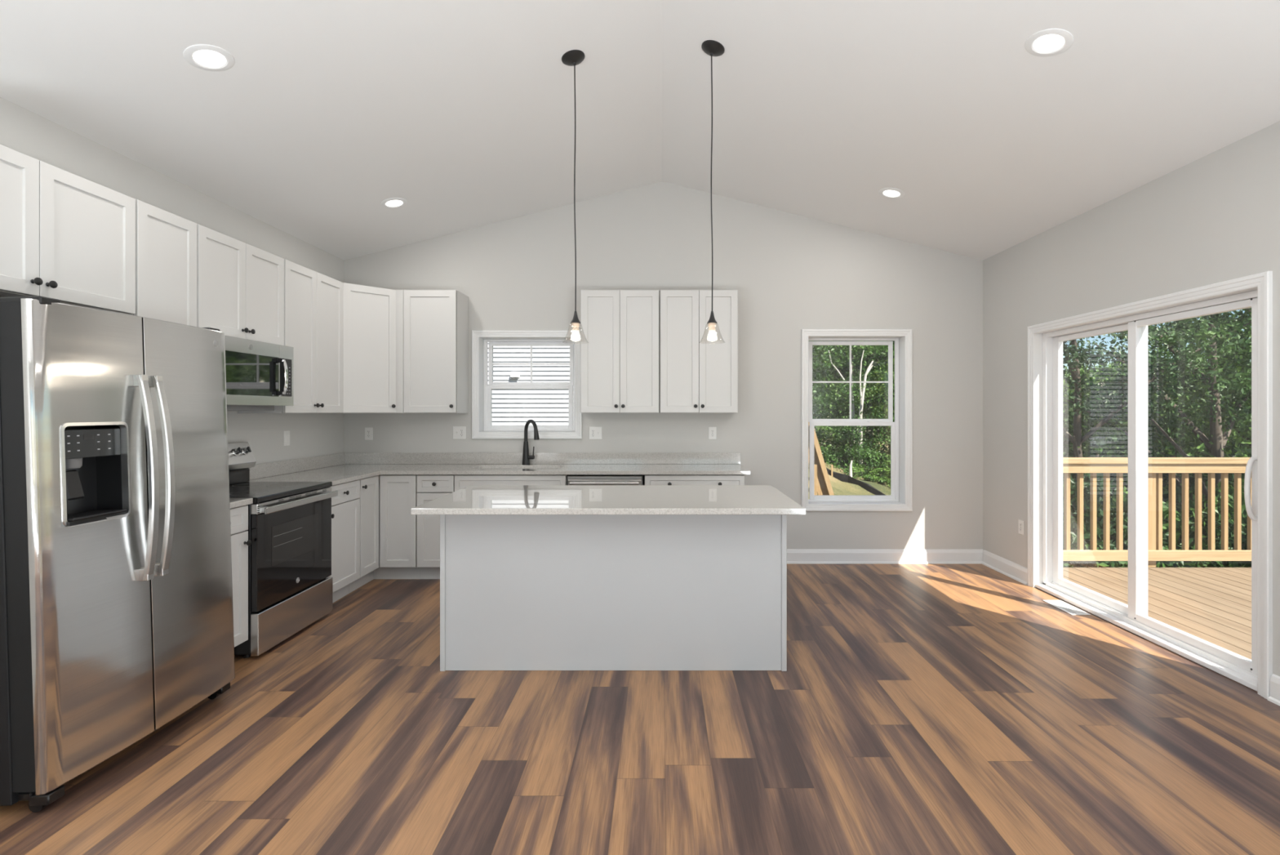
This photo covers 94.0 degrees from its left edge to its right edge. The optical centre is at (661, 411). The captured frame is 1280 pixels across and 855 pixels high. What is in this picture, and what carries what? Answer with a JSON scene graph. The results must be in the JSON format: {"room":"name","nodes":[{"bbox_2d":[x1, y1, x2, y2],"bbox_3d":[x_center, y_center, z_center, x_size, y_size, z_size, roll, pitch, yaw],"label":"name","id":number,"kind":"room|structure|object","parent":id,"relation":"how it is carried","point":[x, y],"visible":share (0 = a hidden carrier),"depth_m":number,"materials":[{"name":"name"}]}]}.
{"room":"kitchen","nodes":[
{"label":"kitchen","id":0,"kind":"room"},
{"bbox_2d":[0,97,343,463],"bbox_3d":[-2.990,-0.006,0.635,0.160,2.792,9.990,0,0,0],"label":"wall","id":1,"kind":"structure","parent":0,"point":[23,131],"depth_m":3.88,"materials":[{"name":"grey paint"}]},
{"bbox_2d":[0,144,135,315],"bbox_3d":[-2.730,-0.759,2.481,0.356,0.573,0.913,0,0,0],"label":"upper cabinet","id":2,"kind":"object","parent":1,"relation":"attached to","point":[66,237],"visible":1,"depth_m":2.59,"materials":[{"name":"white paint"}]},
{"bbox_2d":[132,199,196,326],"bbox_3d":[-2.730,-0.516,3.132,0.356,1.064,0.387,0,0,0],"label":"upper cabinet","id":3,"kind":"object","parent":1,"relation":"attached to","point":[166,242],"visible":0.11,"depth_m":3.12,"materials":[{"name":"white paint"}]},
{"bbox_2d":[196,223,284,345],"bbox_3d":[-2.730,-0.744,3.710,0.356,0.609,0.767,0,0,0],"label":"upper cabinet","id":4,"kind":"object","parent":1,"relation":"attached to","point":[240,285],"visible":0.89,"depth_m":3.65,"materials":[{"name":"white paint"}]},
{"bbox_2d":[224,335,293,410],"bbox_3d":[-2.691,-0.221,3.710,0.434,0.435,0.762,0,0,0],"label":"microwave","id":5,"kind":"object","parent":4,"relation":"attached to","point":[260,375],"visible":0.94,"depth_m":3.74,"materials":[{"name":"grey paint"}]},
{"bbox_2d":[226,404,274,410],"bbox_3d":[-2.732,-0.022,3.675,0.295,0.038,0.632,0,0,0],"label":"vent hood","id":6,"kind":"object","parent":5,"relation":"attached to","point":[229,407],"depth_m":3.74,"materials":[{"name":"grey paint"}]},
{"bbox_2d":[284,430,289,445],"bbox_3d":[-2.905,0.209,4.630,0.010,0.116,0.072,0,0,0],"label":"wall switch","id":7,"kind":"object","parent":1,"relation":"attached to","point":[286,433],"visible":1,"depth_m":4.62,"materials":[{"name":"white plastic"}]},
{"bbox_2d":[237,258,343,413],"bbox_3d":[-2.730,-0.516,4.474,0.356,1.064,0.759,0,0,0],"label":"upper cabinet","id":8,"kind":"object","parent":1,"relation":"attached to","point":[313,300],"visible":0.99,"depth_m":4.44,"materials":[{"name":"white paint"}]},
{"bbox_2d":[249,452,345,479],"bbox_3d":[-2.899,0.431,4.773,0.020,0.104,1.350,0,0,0],"label":"backsplash","id":9,"kind":"structure","parent":1,"relation":"attached to","point":[288,466],"depth_m":4.71,"materials":[{"name":"white stone"}]},
{"bbox_2d":[0,563,1279,854],"bbox_3d":[0.018,1.515,0.635,6.155,0.250,9.970,0,0,0],"label":"floor","id":10,"kind":"structure","parent":0,"point":[916,708],"depth_m":2.44,"materials":[{"name":"brown wood"}]},
{"bbox_2d":[0,296,235,812],"bbox_3d":[-2.444,0.502,2.481,0.850,1.781,0.908,-2,0,0],"label":"refrigerator","id":11,"kind":"object","parent":10,"relation":"on","point":[117,611],"visible":1,"depth_m":2.25,"materials":[{"name":"silver metal"}]},
{"bbox_2d":[230,505,251,646],"bbox_3d":[-2.587,0.953,3.131,0.642,0.875,0.385,0,0,0],"label":"base cabinet","id":12,"kind":"object","parent":10,"relation":"on","point":[240,542],"visible":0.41,"depth_m":3.26,"materials":[{"name":"white paint"}]},
{"bbox_2d":[229,497,253,508],"bbox_3d":[-2.592,0.498,3.132,0.634,0.031,0.384,0,0,0],"label":"countertop","id":13,"kind":"structure","parent":12,"relation":"on","point":[234,502],"depth_m":3.24,"materials":[{"name":"white stone"}]},
{"bbox_2d":[227,441,337,657],"bbox_3d":[-2.551,0.799,3.710,0.685,1.181,0.762,0,0,0],"label":"range","id":14,"kind":"object","parent":10,"relation":"on","point":[291,585],"visible":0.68,"depth_m":3.64,"materials":[{"name":"black glass"}]},
{"bbox_2d":[229,481,332,503],"bbox_3d":[-2.571,0.498,3.710,0.633,0.034,0.762,0,0,0],"label":"cooktop","id":15,"kind":"object","parent":14,"relation":"in","point":[261,492],"depth_m":3.71,"materials":[{"name":"black glass"}]},
{"bbox_2d":[328,479,359,602],"bbox_3d":[-2.587,0.953,4.324,0.642,0.875,0.459,0,0,0],"label":"base cabinet","id":16,"kind":"object","parent":10,"relation":"on","point":[345,506],"visible":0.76,"depth_m":4.36,"materials":[{"name":"white paint"}]},
{"bbox_2d":[348,474,420,593],"bbox_3d":[-2.453,0.953,5.013,0.910,0.875,0.910,0,0,0],"label":"base cabinet","id":17,"kind":"object","parent":10,"relation":"on","point":[388,527],"visible":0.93,"depth_m":4.86,"materials":[{"name":"white paint"}]},
{"bbox_2d":[248,463,750,485],"bbox_3d":[-1.095,0.498,4.782,3.629,0.031,1.373,0,0,0],"label":"countertop","id":18,"kind":"structure","parent":17,"relation":"on","point":[341,473],"depth_m":4.84,"materials":[{"name":"white stone"}]},
{"bbox_2d":[521,419,539,464],"bbox_3d":[-1.152,0.278,5.335,0.096,0.410,0.262,0,0,-43],"label":"kitchen faucet","id":19,"kind":"object","parent":18,"relation":"on","point":[526,457],"visible":1,"depth_m":5.37,"materials":[{"name":"black metal"}]},
{"bbox_2d":[417,474,454,578],"bbox_3d":[-1.843,0.953,5.147,0.306,0.875,0.642,0,0,0],"label":"base cabinet","id":20,"kind":"object","parent":10,"relation":"on","point":[429,486],"visible":0.46,"depth_m":4.87,"materials":[{"name":"white paint"}]},
{"bbox_2d":[454,474,567,491],"bbox_3d":[-1.235,0.953,5.147,0.909,0.875,0.642,0,0,0],"label":"base cabinet","id":21,"kind":"object","parent":10,"relation":"on","point":[461,481],"visible":0.05,"depth_m":4.86,"materials":[{"name":"white paint"}]},
{"bbox_2d":[567,474,644,484],"bbox_3d":[-0.464,0.954,5.140,0.622,0.873,0.640,0,0,0],"label":"dishwasher","id":22,"kind":"object","parent":10,"relation":"on","point":[572,479],"visible":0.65,"depth_m":4.86,"materials":[{"name":"grey paint"}]},
{"bbox_2d":[440,514,786,671],"bbox_3d":[-0.258,0.953,3.556,1.854,0.875,0.732,0,0,0],"label":"kitchen island","id":23,"kind":"object","parent":10,"relation":"on","point":[518,592],"visible":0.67,"depth_m":3.20,"materials":[{"name":"grey paint"}]},
{"bbox_2d":[410,484,805,514],"bbox_3d":[-0.264,0.498,3.433,1.964,0.031,0.934,0,0,0],"label":"island countertop","id":24,"kind":"structure","parent":23,"relation":"on","point":[472,499],"depth_m":3.24,"materials":[{"name":"white stone"}]},
{"bbox_2d":[644,474,744,484],"bbox_3d":[0.270,0.953,5.147,0.817,0.875,0.642,0,0,0],"label":"base cabinet","id":25,"kind":"object","parent":10,"relation":"on","point":[650,479],"visible":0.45,"depth_m":4.86,"materials":[{"name":"white paint"}]},
{"bbox_2d":[1042,600,1090,614],"bbox_3d":[2.862,1.387,4.225,0.132,0.006,0.310,0,0,0],"label":"floor vent","id":26,"kind":"object","parent":10,"relation":"in","point":[1060,604],"visible":1,"depth_m":4.20,"materials":[{"name":"white metal"}]},
{"bbox_2d":[0,0,1279,260],"bbox_3d":[0.018,-1.784,0.635,6.175,0.883,9.990,0,0,0],"label":"ceiling","id":27,"kind":"structure","parent":0,"point":[325,113],"depth_m":3.27,"materials":[{"name":"white paint"}]},
{"bbox_2d":[182,44,235,71],"bbox_3d":[-2.045,-1.595,2.700,0.184,0.049,0.190,0,0,0],"label":"recessed light","id":28,"kind":"object","parent":27,"relation":"in","point":[202,56],"visible":1,"depth_m":2.69,"materials":[{"name":"white paint"}]},
{"bbox_2d":[380,197,407,208],"bbox_3d":[-2.050,-1.594,4.575,0.184,0.049,0.190,0,0,0],"label":"recessed light","id":29,"kind":"object","parent":27,"relation":"in","point":[393,202],"visible":1,"depth_m":4.57,"materials":[{"name":"white paint"}]},
{"bbox_2d":[561,49,588,343],"bbox_3d":[-0.484,-1.192,3.344,0.151,1.615,0.145,0,0,0],"label":"pendant light","id":30,"kind":"object","parent":27,"relation":"hanging from","point":[574,57],"visible":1,"depth_m":3.34,"materials":[{"name":"black metal"}]},
{"bbox_2d":[572,322,579,330],"bbox_3d":[-0.481,-0.469,3.344,0.042,0.052,0.042,0,0,0],"label":"socket","id":31,"kind":"object","parent":30,"relation":"attached to","point":[575,326],"depth_m":3.33,"materials":[{"name":"beige"}]},
{"bbox_2d":[699,40,724,343],"bbox_3d":[0.283,-1.218,3.344,0.145,1.668,0.145,0,0,0],"label":"pendant light","id":32,"kind":"object","parent":27,"relation":"hanging from","point":[712,48],"visible":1,"depth_m":3.34,"materials":[{"name":"black metal"}]},
{"bbox_2d":[708,322,715,330],"bbox_3d":[0.283,-0.469,3.344,0.042,0.052,0.042,0,0,0],"label":"socket","id":33,"kind":"object","parent":32,"relation":"attached to","point":[712,326],"depth_m":3.33,"materials":[{"name":"beige glass"}]},
{"bbox_2d":[879,187,904,198],"bbox_3d":[1.765,-1.670,4.578,0.184,0.049,0.190,0,0,0],"label":"recessed light","id":34,"kind":"object","parent":27,"relation":"in","point":[889,193],"visible":1,"depth_m":4.57,"materials":[{"name":"white paint"}]},
{"bbox_2d":[1025,28,1073,56],"bbox_3d":[1.760,-1.671,2.712,0.184,0.049,0.190,0,0,0],"label":"recessed light","id":35,"kind":"object","parent":27,"relation":"in","point":[1051,42],"visible":1,"depth_m":2.70,"materials":[{"name":"white paint"}]},
{"bbox_2d":[343,181,982,548],"bbox_3d":[0.018,-0.357,5.550,5.855,3.495,0.160,0,0,0],"label":"wall","id":36,"kind":"structure","parent":0,"point":[790,273],"depth_m":5.47,"materials":[{"name":"grey paint"}]},
{"bbox_2d":[341,282,395,413],"bbox_3d":[-2.593,-0.516,5.158,0.630,1.064,0.620,0,0,0],"label":"upper cabinet","id":37,"kind":"object","parent":36,"relation":"attached to","point":[369,312],"visible":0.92,"depth_m":5.00,"materials":[{"name":"white paint"}]},
{"bbox_2d":[364,426,373,439],"bbox_3d":[-2.681,0.206,5.465,0.072,0.116,0.009,0,0,0],"label":"wall outlet","id":38,"kind":"object","parent":36,"relation":"attached to","point":[368,430],"visible":1,"depth_m":5.46,"materials":[{"name":"white plastic"}]},
{"bbox_2d":[366,430,370,437],"bbox_3d":[-2.681,0.206,5.463,0.033,0.068,0.004,0,0,0],"label":"receptacle","id":39,"kind":"object","parent":38,"relation":"attached to","point":[368,432],"depth_m":5.46,"materials":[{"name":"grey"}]},
{"bbox_2d":[395,289,468,413],"bbox_3d":[-2.032,-0.516,5.290,0.528,1.064,0.356,0,0,0],"label":"upper cabinet","id":40,"kind":"object","parent":36,"relation":"attached to","point":[432,326],"visible":1,"depth_m":5.15,"materials":[{"name":"white paint"}]},
{"bbox_2d":[453,426,466,439],"bbox_3d":[-1.852,0.198,5.461,0.118,0.116,0.018,0,0,0],"label":"outlet","id":41,"kind":"object","parent":36,"relation":"attached to","point":[459,432],"visible":1,"depth_m":5.46,"materials":[{"name":"white plastic"}]},
{"bbox_2d":[459,428,463,436],"bbox_3d":[-1.829,0.198,5.463,0.033,0.068,0.004,0,0,0],"label":"receptacle","id":42,"kind":"object","parent":41,"relation":"attached to","point":[461,430],"depth_m":5.46,"materials":[{"name":"grey plastic"}]},
{"bbox_2d":[471,329,582,439],"bbox_3d":[-1.231,-0.243,5.554,1.006,0.992,0.212,0,0,0],"label":"window","id":43,"kind":"structure","parent":36,"relation":"in","point":[482,427],"depth_m":5.55,"materials":[{"name":"white paint"}]},
{"bbox_2d":[493,345,569,382],"bbox_3d":[-1.232,-0.446,5.643,0.730,0.345,0.005,0,0,0],"label":"grille","id":44,"kind":"object","parent":43,"relation":"attached to","point":[531,363],"depth_m":5.64,"materials":[{"name":"white plastic"}]},
{"bbox_2d":[344,452,740,463],"bbox_3d":[-1.093,0.431,5.459,3.631,0.104,0.020,0,0,0],"label":"backsplash","id":45,"kind":"structure","parent":36,"relation":"attached to","point":[350,457],"depth_m":5.45,"materials":[{"name":"white stone"}]},
{"bbox_2d":[589,426,601,439],"bbox_3d":[-0.604,0.201,5.461,0.118,0.116,0.018,0,0,0],"label":"outlet","id":46,"kind":"object","parent":36,"relation":"attached to","point":[595,433],"visible":1,"depth_m":5.46,"materials":[{"name":"white plastic"}]},
{"bbox_2d":[591,429,595,436],"bbox_3d":[-0.627,0.201,5.463,0.033,0.068,0.004,0,0,0],"label":"receptacle","id":47,"kind":"object","parent":46,"relation":"attached to","point":[593,431],"depth_m":5.46,"materials":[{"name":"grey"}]},
{"bbox_2d":[580,289,659,413],"bbox_3d":[-0.360,-0.516,5.290,0.682,1.064,0.356,0,0,0],"label":"upper cabinet","id":48,"kind":"object","parent":36,"relation":"attached to","point":[620,362],"visible":1,"depth_m":5.15,"materials":[{"name":"white paint"}]},
{"bbox_2d":[659,289,737,413],"bbox_3d":[0.323,-0.516,5.290,0.678,1.064,0.356,0,0,0],"label":"upper cabinet","id":49,"kind":"object","parent":36,"relation":"attached to","point":[695,376],"visible":1,"depth_m":5.15,"materials":[{"name":"white paint"}]},
{"bbox_2d":[708,426,716,439],"bbox_3d":[0.467,0.201,5.465,0.072,0.116,0.009,0,0,0],"label":"wall outlet","id":50,"kind":"object","parent":36,"relation":"attached to","point":[712,430],"visible":1,"depth_m":5.46,"materials":[{"name":"white plastic"}]},
{"bbox_2d":[711,429,714,436],"bbox_3d":[0.467,0.201,5.463,0.033,0.068,0.004,0,0,0],"label":"receptacle","id":51,"kind":"object","parent":50,"relation":"attached to","point":[712,430],"depth_m":5.46,"materials":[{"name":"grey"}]},
{"bbox_2d":[801,328,912,511],"bbox_3d":[1.786,0.082,5.554,1.010,1.662,0.212,0,0,0],"label":"window","id":52,"kind":"structure","parent":36,"relation":"in","point":[900,498],"depth_m":5.54,"materials":[{"name":"white paint"}]},
{"bbox_2d":[812,345,888,418],"bbox_3d":[1.786,-0.276,5.643,0.724,0.697,0.005,0,0,0],"label":"grille","id":53,"kind":"object","parent":52,"relation":"attached to","point":[850,381],"depth_m":5.64,"materials":[{"name":"white plastic"}]},
{"bbox_2d":[786,548,983,563],"bbox_3d":[1.813,1.327,5.456,2.263,0.127,0.028,0,0,0],"label":"baseboard","id":54,"kind":"structure","parent":36,"relation":"attached to","point":[793,555],"depth_m":5.45,"materials":[{"name":"white paint"}]},
{"bbox_2d":[982,120,1279,675],"bbox_3d":[3.025,-0.006,0.635,0.160,2.792,9.990,0,0,0],"label":"wall","id":55,"kind":"structure","parent":0,"point":[1215,218],"depth_m":3.82,"materials":[{"name":"grey paint"}]},
{"bbox_2d":[981,549,1027,584],"bbox_3d":[2.931,1.327,5.109,0.028,0.127,0.666,0,0,0],"label":"baseboard","id":56,"kind":"structure","parent":55,"relation":"attached to","point":[1015,571],"depth_m":5.07,"materials":[{"name":"white paint"}]},
{"bbox_2d":[1018,519,1023,534],"bbox_3d":[2.940,0.948,4.883,0.009,0.116,0.072,0,0,0],"label":"wall outlet","id":57,"kind":"object","parent":55,"relation":"attached to","point":[1020,522],"visible":1,"depth_m":4.88,"materials":[{"name":"white plastic"}]},
{"bbox_2d":[1027,271,1272,698],"bbox_3d":[3.013,0.357,3.825,0.180,2.066,1.896,0,0,0],"label":"door","id":58,"kind":"structure","parent":55,"relation":"in","point":[1255,291],"depth_m":3.79,"materials":[{"name":"white paint"}]},
{"bbox_2d":[1267,673,1279,705],"bbox_3d":[2.931,1.327,-0.663,0.028,0.127,7.074,0,0,0],"label":"baseboard","id":59,"kind":"structure","parent":55,"relation":"attached to","point":[1274,697],"depth_m":2.85,"materials":[{"name":"white paint"}]},
{"label":"outside","id":60,"kind":"structure","parent":0,"visible":0},
{"bbox_2d":[808,439,890,498],"bbox_3d":[9.000,2.635,23.000,62.000,4.208,62.000,0,0,0],"label":"ground","id":61,"kind":"structure","parent":60,"point":[839,487],"depth_m":15.74,"materials":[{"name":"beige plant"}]},
{"bbox_2d":[483,338,573,428],"bbox_3d":[-7.000,-1.310,17.200,12.800,11.800,9.000,0,0,0],"label":"house","id":62,"kind":"structure","parent":61,"relation":"on","point":[509,406],"depth_m":13.21,"materials":[{"name":"grey plastic"}]},
{"bbox_2d":[510,371,519,378],"bbox_3d":[-3.234,-0.788,13.160,0.200,0.165,0.100,0,0,0],"label":"vent hood","id":63,"kind":"object","parent":62,"relation":"attached to","point":[513,375],"depth_m":13.12,"materials":[{"name":"grey"}]},
{"bbox_2d":[808,422,834,494],"bbox_3d":[2.892,1.482,12.145,1.226,2.802,0.430,0,0,0],"label":"stair railing","id":64,"kind":"object","parent":61,"relation":"on","point":[822,484],"visible":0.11,"depth_m":11.95,"materials":[{"name":"brown wood"}]},
{"bbox_2d":[812,340,855,417],"bbox_3d":[4.696,-0.966,21.871,4.957,6.887,5.204,0,0,0],"label":"leafy tree","id":65,"kind":"object","parent":61,"relation":"on","point":[814,348],"visible":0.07,"depth_m":20.64,"materials":[{"name":"green plant"}]},
{"bbox_2d":[813,425,867,467],"bbox_3d":[5.090,1.071,18.601,2.518,1.567,2.742,0,0,-26],"label":"shrub","id":66,"kind":"object","parent":61,"relation":"on","point":[820,428],"visible":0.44,"depth_m":18.00,"materials":[{"name":"green plant"}]},
{"bbox_2d":[828,346,854,471],"bbox_3d":[5.519,-0.031,18.300,0.808,3.984,0.100,0,0,0],"label":"bare tree","id":67,"kind":"object","parent":61,"relation":"on","point":[835,367],"visible":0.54,"depth_m":18.27,"materials":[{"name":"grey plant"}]},
{"bbox_2d":[812,349,877,468],"bbox_3d":[8.247,-2.145,27.243,7.498,12.131,8.311,0,0,30],"label":"leafy tree","id":68,"kind":"object","parent":61,"relation":"on","point":[812,349],"visible":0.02,"depth_m":26.12,"materials":[{"name":"green plant"}]},
{"bbox_2d":[848,460,852,476],"bbox_3d":[5.068,1.641,16.000,0.102,0.663,0.102,0,0,23],"label":"bare tree","id":69,"kind":"object","parent":61,"relation":"on","point":[851,463],"visible":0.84,"depth_m":15.97,"materials":[{"name":"white plant"}]},
{"bbox_2d":[808,340,894,473],"bbox_3d":[6.641,-1.263,20.522,6.433,7.894,6.438,0,0,11],"label":"leafy tree","id":70,"kind":"object","parent":61,"relation":"on","point":[880,351],"visible":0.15,"depth_m":18.72,"materials":[{"name":"green plant"}]},
{"bbox_2d":[812,363,894,477],"bbox_3d":[6.411,1.137,18.967,4.905,5.493,4.901,0,0,21],"label":"leafy tree","id":71,"kind":"object","parent":61,"relation":"on","point":[855,436],"visible":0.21,"depth_m":18.08,"materials":[{"name":"green plant"}]},
{"bbox_2d":[812,340,894,448],"bbox_3d":[8.499,-1.109,22.666,5.891,9.002,6.530,0,0,-12],"label":"leafy tree","id":72,"kind":"object","parent":61,"relation":"on","point":[858,366],"visible":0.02,"depth_m":22.09,"materials":[{"name":"green plant"}]},
{"bbox_2d":[826,464,884,494],"bbox_3d":[5.188,1.956,15.749,5.323,2.281,0.197,0,0,42],"label":"fence","id":73,"kind":"object","parent":61,"relation":"on","point":[843,477],"visible":0.2,"depth_m":15.88,"materials":[{"name":"black fabric"}]},
{"bbox_2d":[836,450,890,486],"bbox_3d":[6.204,1.871,17.391,2.518,1.567,2.742,0,0,34],"label":"shrub","id":74,"kind":"object","parent":61,"relation":"on","point":[886,467],"visible":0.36,"depth_m":16.87,"materials":[{"name":"green plant"}]},
{"bbox_2d":[843,353,887,417],"bbox_3d":[11.061,-2.213,26.489,8.584,11.793,8.577,0,0,-41],"label":"leafy tree","id":75,"kind":"object","parent":61,"relation":"on","point":[846,353],"visible":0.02,"depth_m":25.17,"materials":[{"name":"green plant"}]},
{"bbox_2d":[858,350,873,475],"bbox_3d":[6.172,0.098,18.000,0.457,3.876,0.120,0,0,0],"label":"bare tree","id":76,"kind":"object","parent":61,"relation":"on","point":[861,393],"visible":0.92,"depth_m":17.97,"materials":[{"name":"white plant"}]},
{"bbox_2d":[844,357,894,462],"bbox_3d":[8.001,0.602,19.230,4.043,4.823,4.108,0,0,17],"label":"leafy tree","id":77,"kind":"object","parent":61,"relation":"on","point":[872,427],"visible":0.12,"depth_m":18.62,"materials":[{"name":"green plant"}]},
{"bbox_2d":[1062,475,1085,515],"bbox_3d":[5.899,2.253,10.412,3.428,2.935,3.148,0,0,-38],"label":"shrub","id":78,"kind":"object","parent":61,"relation":"on","point":[1073,494],"visible":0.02,"depth_m":9.21,"materials":[{"name":"green plant"}]},
{"bbox_2d":[1062,364,1111,388],"bbox_3d":[19.374,1.148,25.686,6.939,6.715,7.285,0,0,3],"label":"leafy tree","id":79,"kind":"object","parent":61,"relation":"on","point":[1082,368],"visible":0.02,"depth_m":25.68,"materials":[{"name":"green plant"}]},
{"bbox_2d":[1062,448,1113,539],"bbox_3d":[6.888,2.309,10.597,3.428,3.649,3.148,0,0,43],"label":"shrub","id":80,"kind":"object","parent":61,"relation":"on","point":[1071,448],"visible":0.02,"depth_m":10.05,"materials":[{"name":"green plant"}]},
{"bbox_2d":[1062,492,1114,567],"bbox_3d":[5.005,2.611,8.611,3.428,3.153,3.148,0,0,-6],"label":"shrub","id":81,"kind":"object","parent":61,"relation":"on","point":[1072,520],"visible":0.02,"depth_m":8.06,"materials":[{"name":"green plant"}]},
{"bbox_2d":[1062,562,1128,567],"bbox_3d":[4.593,3.105,7.410,3.148,2.940,3.428,0,0,27],"label":"shrub","id":82,"kind":"object","parent":61,"relation":"on","point":[1103,564],"visible":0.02,"depth_m":7.07,"materials":[{"name":"green plant"}]},
{"bbox_2d":[1080,348,1182,393],"bbox_3d":[15.019,2.110,18.049,7.352,8.240,7.357,0,0,-29],"label":"leafy tree","id":83,"kind":"object","parent":61,"relation":"on","point":[1109,364],"visible":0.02,"depth_m":18.45,"materials":[{"name":"green plant"}]},
{"bbox_2d":[1062,502,1204,567],"bbox_3d":[5.769,2.808,7.618,3.630,3.304,3.082,0,0,12],"label":"shrub","id":84,"kind":"object","parent":61,"relation":"on","point":[1100,522],"visible":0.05,"depth_m":7.72,"materials":[{"name":"green plant"}]},
{"bbox_2d":[1062,472,1208,567],"bbox_3d":[6.305,2.483,8.933,3.630,3.575,3.082,0,0,-34],"label":"shrub","id":85,"kind":"object","parent":61,"relation":"on","point":[1100,486],"visible":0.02,"depth_m":8.16,"materials":[{"name":"green plant"}]},
{"bbox_2d":[1062,428,1208,549],"bbox_3d":[8.452,2.208,10.924,3.630,3.957,3.082,0,0,44],"label":"shrub","id":86,"kind":"object","parent":61,"relation":"on","point":[1065,442],"visible":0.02,"depth_m":10.95,"materials":[{"name":"green plant"}]},
{"bbox_2d":[1062,385,1209,453],"bbox_3d":[9.201,2.723,13.556,6.131,6.867,6.127,0,0,37],"label":"leafy tree","id":87,"kind":"object","parent":61,"relation":"on","point":[1071,431],"visible":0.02,"depth_m":12.44,"materials":[{"name":"green plant"}]},
{"bbox_2d":[1062,384,1244,548],"bbox_3d":[7.637,2.308,10.602,5.208,5.837,5.212,0,0,37],"label":"leafy tree","id":88,"kind":"object","parent":61,"relation":"on","point":[1115,437],"visible":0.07,"depth_m":9.61,"materials":[{"name":"green plant"}]},
{"bbox_2d":[1063,365,1244,483],"bbox_3d":[11.455,1.661,14.383,5.891,5.942,6.530,0,0,-34],"label":"leafy tree","id":89,"kind":"object","parent":61,"relation":"on","point":[1105,366],"visible":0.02,"depth_m":13.51,"materials":[{"name":"green plant"}]},
{"bbox_2d":[1062,472,1246,567],"bbox_3d":[7.391,2.565,8.908,3.148,3.561,3.428,0,0,8],"label":"shrub","id":90,"kind":"object","parent":61,"relation":"on","point":[1178,490],"visible":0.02,"depth_m":8.35,"materials":[{"name":"green plant"}]},
{"bbox_2d":[1062,307,1251,528],"bbox_3d":[8.177,1.075,8.899,3.646,6.869,4.047,0,0,10],"label":"leafy tree","id":91,"kind":"object","parent":61,"relation":"on","point":[1236,384],"visible":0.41,"depth_m":8.67,"materials":[{"name":"green plant"}]},
{"bbox_2d":[1062,567,1251,659],"bbox_3d":[5.204,3.245,3.070,4.197,3.490,5.340,0,0,0],"label":"deck","id":92,"kind":"object","parent":61,"relation":"on","point":[1213,605],"visible":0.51,"depth_m":4.86,"materials":[{"name":"brown wood"}]},
{"bbox_2d":[1062,457,1251,567],"bbox_3d":[5.157,0.974,5.753,4.085,1.050,0.146,0,0,0],"label":"deck railing","id":93,"kind":"object","parent":92,"relation":"on","point":[1157,466],"visible":0.52,"depth_m":5.74,"materials":[{"name":"brown wood"}]},
{"bbox_2d":[1062,312,1251,512],"bbox_3d":[6.320,0.936,9.240,3.717,6.292,3.293,0,0,-13],"label":"leafy tree","id":94,"kind":"object","parent":61,"relation":"on","point":[1077,440],"visible":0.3,"depth_m":8.77,"materials":[{"name":"green plant"}]},
{"bbox_2d":[1062,352,1251,545],"bbox_3d":[9.164,1.531,10.869,4.709,5.282,4.944,0,0,-26],"label":"leafy tree","id":95,"kind":"object","parent":61,"relation":"on","point":[1233,434],"visible":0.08,"depth_m":9.82,"materials":[{"name":"green plant"}]},
{"bbox_2d":[1066,535,1251,567],"bbox_3d":[6.612,2.904,7.503,3.428,2.937,3.148,0,0,43],"label":"shrub","id":96,"kind":"object","parent":61,"relation":"on","point":[1158,563],"visible":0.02,"depth_m":7.10,"materials":[{"name":"green plant"}]},
{"bbox_2d":[1087,490,1251,567],"bbox_3d":[7.439,2.781,7.647,3.630,3.572,3.082,0,0,-1],"label":"shrub","id":97,"kind":"object","parent":61,"relation":"on","point":[1244,519],"visible":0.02,"depth_m":7.33,"materials":[{"name":"green plant"}]},
{"bbox_2d":[1088,311,1251,524],"bbox_3d":[11.378,1.223,11.438,6.131,6.867,6.127,0,0,9],"label":"leafy tree","id":98,"kind":"object","parent":61,"relation":"on","point":[1249,337],"visible":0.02,"depth_m":11.33,"materials":[{"name":"green plant"}]},
{"bbox_2d":[1147,307,1251,445],"bbox_3d":[10.298,0.511,9.864,3.883,7.442,4.374,0,0,44],"label":"leafy tree","id":99,"kind":"object","parent":61,"relation":"on","point":[1223,318],"visible":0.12,"depth_m":10.42,"materials":[{"name":"green plant"}]},
{"bbox_2d":[1155,347,1250,444],"bbox_3d":[13.846,2.167,14.815,6.739,7.553,6.744,0,0,22],"label":"leafy tree","id":100,"kind":"object","parent":61,"relation":"on","point":[1220,395],"visible":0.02,"depth_m":13.40,"materials":[{"name":"green plant"}]},
{"bbox_2d":[1162,444,1246,549],"bbox_3d":[8.646,2.594,8.636,3.082,4.144,3.630,0,0,2],"label":"shrub","id":101,"kind":"object","parent":61,"relation":"on","point":[1205,478],"visible":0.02,"depth_m":8.92,"materials":[{"name":"green plant"}]},
{"bbox_2d":[1188,440,1251,535],"bbox_3d":[9.797,2.431,9.370,3.082,4.224,3.630,0,0,17],"label":"shrub","id":102,"kind":"object","parent":61,"relation":"on","point":[1249,451],"visible":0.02,"depth_m":9.44,"materials":[{"name":"green plant"}]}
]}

